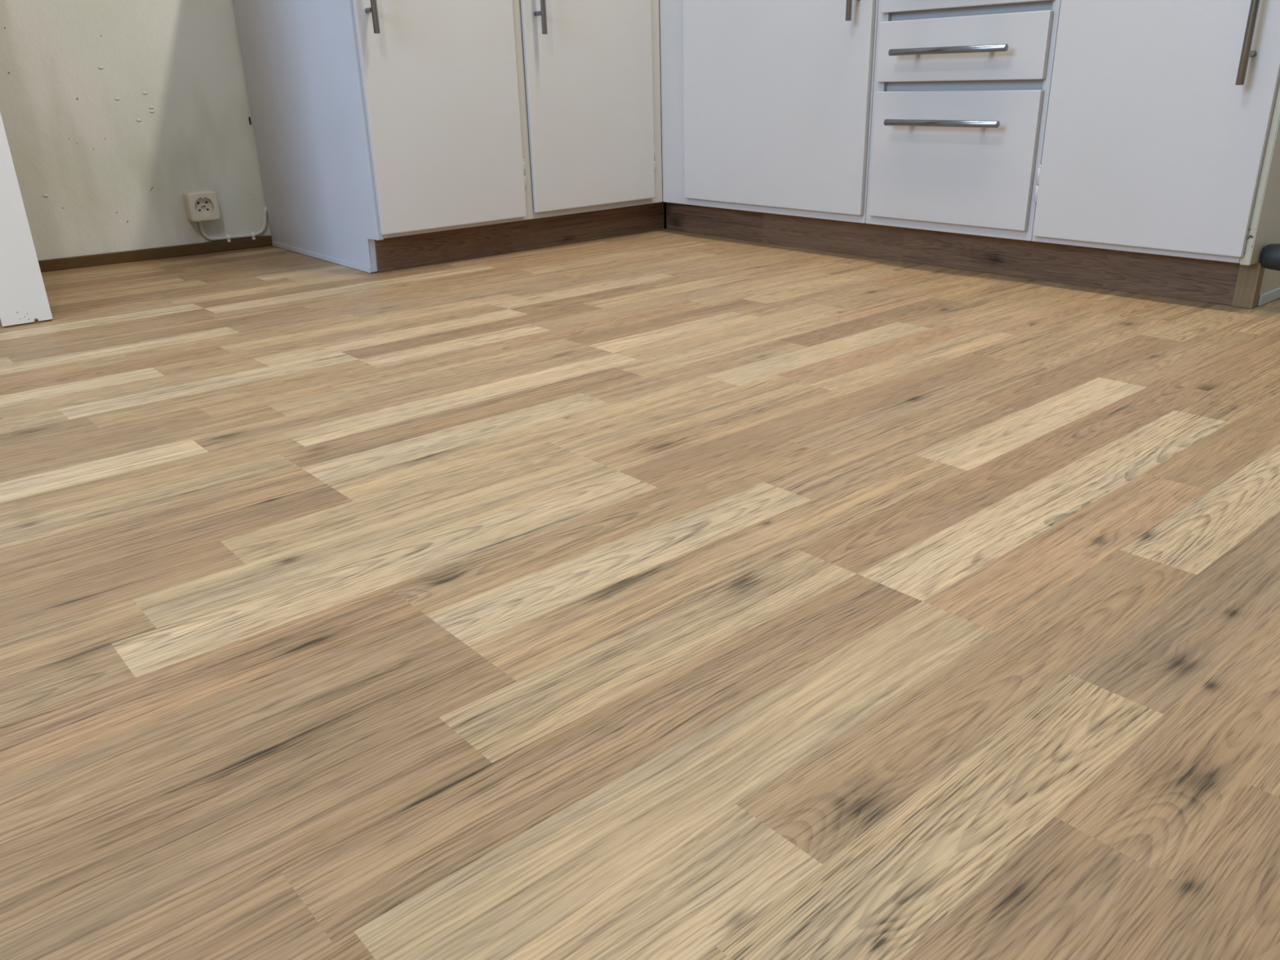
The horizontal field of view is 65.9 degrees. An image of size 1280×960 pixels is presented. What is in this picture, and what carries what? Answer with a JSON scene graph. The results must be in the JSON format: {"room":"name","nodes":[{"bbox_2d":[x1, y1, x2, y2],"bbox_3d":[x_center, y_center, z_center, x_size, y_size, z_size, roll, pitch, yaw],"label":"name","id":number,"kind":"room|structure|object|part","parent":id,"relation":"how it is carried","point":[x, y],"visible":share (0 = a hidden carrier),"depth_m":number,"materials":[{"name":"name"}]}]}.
{"room":"kitchen","nodes":[
{"label":"kitchen","id":0,"kind":"room"},
{"bbox_2d":[0,0,271,260],"bbox_3d":[-2.414,-1.330,1.281,3.460,2.500,0.347,-19,28,-37],"label":"wall","id":1,"kind":"structure","parent":0,"point":[112,111],"depth_m":2.35,"materials":[{"name":"beige paint"}]},
{"bbox_2d":[38,235,272,272],"bbox_3d":[-2.314,-0.228,1.714,3.334,0.027,0.011,-17,27,-33],"label":"baseboard","id":2,"kind":"structure","parent":1,"relation":"attached to","point":[104,259],"depth_m":2.46,"materials":[{"name":"brown wood"}]},
{"bbox_2d":[182,189,220,222],"bbox_3d":[-1.102,-0.689,2.484,0.073,0.073,0.045,-17,27,-33],"label":"wall socket","id":3,"kind":"object","parent":1,"relation":"attached to","point":[200,206],"visible":1,"depth_m":2.47,"materials":[{"name":"beige plastic"}]},
{"bbox_2d":[198,206,266,240],"bbox_3d":[-1.049,-0.663,2.559,0.178,0.073,0.011,-17,27,-34],"label":"cable","id":4,"kind":"object","parent":3,"relation":"attached to","point":[264,211],"visible":0.97,"depth_m":2.57,"materials":[{"name":"white plastic"}]},
{"bbox_2d":[225,234,231,242],"bbox_3d":[-1.067,-0.626,2.557,0.008,0.019,0.013,-19,28,-37],"label":"clip","id":5,"kind":"object","parent":1,"relation":"attached to","point":[228,236],"visible":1,"depth_m":2.55,"materials":[{"name":"white plastic"}]},
{"bbox_2d":[249,231,255,239],"bbox_3d":[-1.016,-0.641,2.592,0.008,0.019,0.013,-19,28,-37],"label":"clip","id":6,"kind":"object","parent":1,"relation":"attached to","point":[251,233],"visible":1,"depth_m":2.59,"materials":[{"name":"white plastic"}]},
{"bbox_2d":[0,202,1279,959],"bbox_3d":[0.510,0.524,-0.283,4.820,0.001,6.848,-19,28,-37],"label":"floor","id":7,"kind":"structure","parent":0,"point":[661,594],"depth_m":0.78,"materials":[{"name":"beige laminate"}]},
{"bbox_2d":[0,112,53,328],"bbox_3d":[-1.351,-1.341,1.631,0.081,2.100,0.628,-19,28,-37],"label":"panel","id":8,"kind":"object","parent":7,"relation":"on","point":[24,300],"visible":1,"depth_m":1.77,"materials":[{"name":"white paint"}]},
{"bbox_2d":[232,0,664,273],"bbox_3d":[-0.441,-1.045,2.474,0.879,0.867,0.698,-19,28,-37],"label":"base cabinet","id":9,"kind":"object","parent":7,"relation":"on","point":[390,135],"visible":1,"depth_m":2.26,"materials":[{"name":"white gloss paint"},{"name":"white paint"},{"name":"dark brown wood"}]},
{"bbox_3d":[-0.777,-0.940,2.238,0.017,0.866,0.645,-19,28,-36],"label":"panel","id":10,"kind":"part","parent":9,"relation":"part of","materials":[{"name":"white paint"}]},
{"bbox_3d":[-0.536,-1.011,1.931,0.012,0.252,0.038,-19,28,-37],"label":"handle","id":11,"kind":"part","parent":9,"relation":"part of","materials":[{"name":"silver metal"}]},
{"bbox_3d":[-0.424,-0.908,2.110,0.376,0.710,0.012,-19,28,-37],"label":"door","id":12,"kind":"part","parent":9,"relation":"part of","materials":[{"name":"white paint"}]},
{"bbox_3d":[-0.225,-1.121,2.178,0.012,0.252,0.038,-19,28,-37],"label":"handle","id":13,"kind":"part","parent":9,"relation":"part of","materials":[{"name":"silver metal"}]},
{"bbox_3d":[-0.117,-1.019,2.353,0.381,0.704,0.012,-19,28,-37],"label":"door","id":14,"kind":"part","parent":9,"relation":"part of","materials":[{"name":"white paint"}]},
{"bbox_2d":[658,0,878,223],"bbox_3d":[0.476,-1.102,2.446,0.698,0.788,0.708,-19,28,-37],"label":"base cabinet","id":15,"kind":"object","parent":7,"relation":"on","point":[766,105],"visible":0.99,"depth_m":2.26,"materials":[{"name":"white paint"}]},
{"bbox_3d":[0.431,-1.056,1.972,0.038,0.252,0.012,-19,28,-37],"label":"handle","id":16,"kind":"part","parent":15,"relation":"part of","materials":[{"name":"silver metal"}]},
{"bbox_2d":[666,202,1239,305],"bbox_3d":[0.548,-0.533,2.196,0.008,0.079,1.444,-19,28,-37],"label":"board","id":17,"kind":"object","parent":7,"relation":"on","point":[1207,281],"visible":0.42,"depth_m":2.02,"materials":[{"name":"brown wood"}]},
{"bbox_2d":[865,0,1061,240],"bbox_3d":[0.836,-0.954,2.058,0.698,0.788,0.390,-19,28,-37],"label":"base cabinet","id":18,"kind":"object","parent":7,"relation":"on","point":[962,88],"visible":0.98,"depth_m":1.92,"materials":[{"name":"white paint"}]},
{"bbox_3d":[0.592,-0.698,1.929,0.038,0.012,0.252,-19,28,-37],"label":"handle","id":19,"kind":"part","parent":18,"relation":"part of","materials":[{"name":"silver metal"}]},
{"bbox_3d":[0.589,-0.818,1.879,0.038,0.012,0.253,-19,28,-37],"label":"handle","id":20,"kind":"part","parent":18,"relation":"part of","materials":[{"name":"silver metal"}]},
{"bbox_3d":[0.615,-0.641,1.967,0.012,0.250,0.364,-19,28,-37],"label":"drawer","id":21,"kind":"part","parent":18,"relation":"part of","materials":[{"name":"white paint"}]},
{"bbox_3d":[0.610,-0.826,1.891,0.012,0.113,0.364,-19,28,-37],"label":"drawer","id":22,"kind":"part","parent":18,"relation":"part of","materials":[{"name":"white paint"}]},
{"bbox_3d":[0.606,-0.950,1.841,0.012,0.122,0.364,-19,28,-37],"label":"drawer","id":23,"kind":"part","parent":18,"relation":"part of","materials":[{"name":"white paint"}]},
{"bbox_2d":[1031,0,1279,306],"bbox_3d":[1.092,-0.811,1.798,0.698,0.867,0.391,-19,28,-37],"label":"base cabinet","id":24,"kind":"object","parent":7,"relation":"on","point":[1162,130],"visible":0.95,"depth_m":1.65,"materials":[{"name":"white paint"}]},
{"bbox_3d":[0.931,-0.790,1.460,0.038,0.382,0.012,-19,28,-37],"label":"handle","id":25,"kind":"part","parent":24,"relation":"part of","materials":[{"name":"silver metal"}]},
{"bbox_3d":[1.230,-0.769,1.685,0.646,0.867,0.016,-19,28,-37],"label":"panel","id":26,"kind":"part","parent":24,"relation":"part of","materials":[{"name":"beige paint"}]},
{"bbox_2d":[1259,243,1279,271],"bbox_3d":[1.157,-0.327,1.522,0.044,0.044,0.356,-19,28,-37],"label":"drain pipe","id":27,"kind":"object","parent":24,"relation":"attached to","point":[1269,259],"visible":1,"depth_m":1.62,"materials":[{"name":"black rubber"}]},
{"bbox_2d":[1231,262,1264,308],"bbox_3d":[1.034,-0.333,1.676,0.023,0.078,0.032,-19,28,-37],"label":"block","id":28,"kind":"object","parent":7,"relation":"on","point":[1250,277],"visible":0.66,"depth_m":1.67,"materials":[{"name":"brown wood"}]}
]}

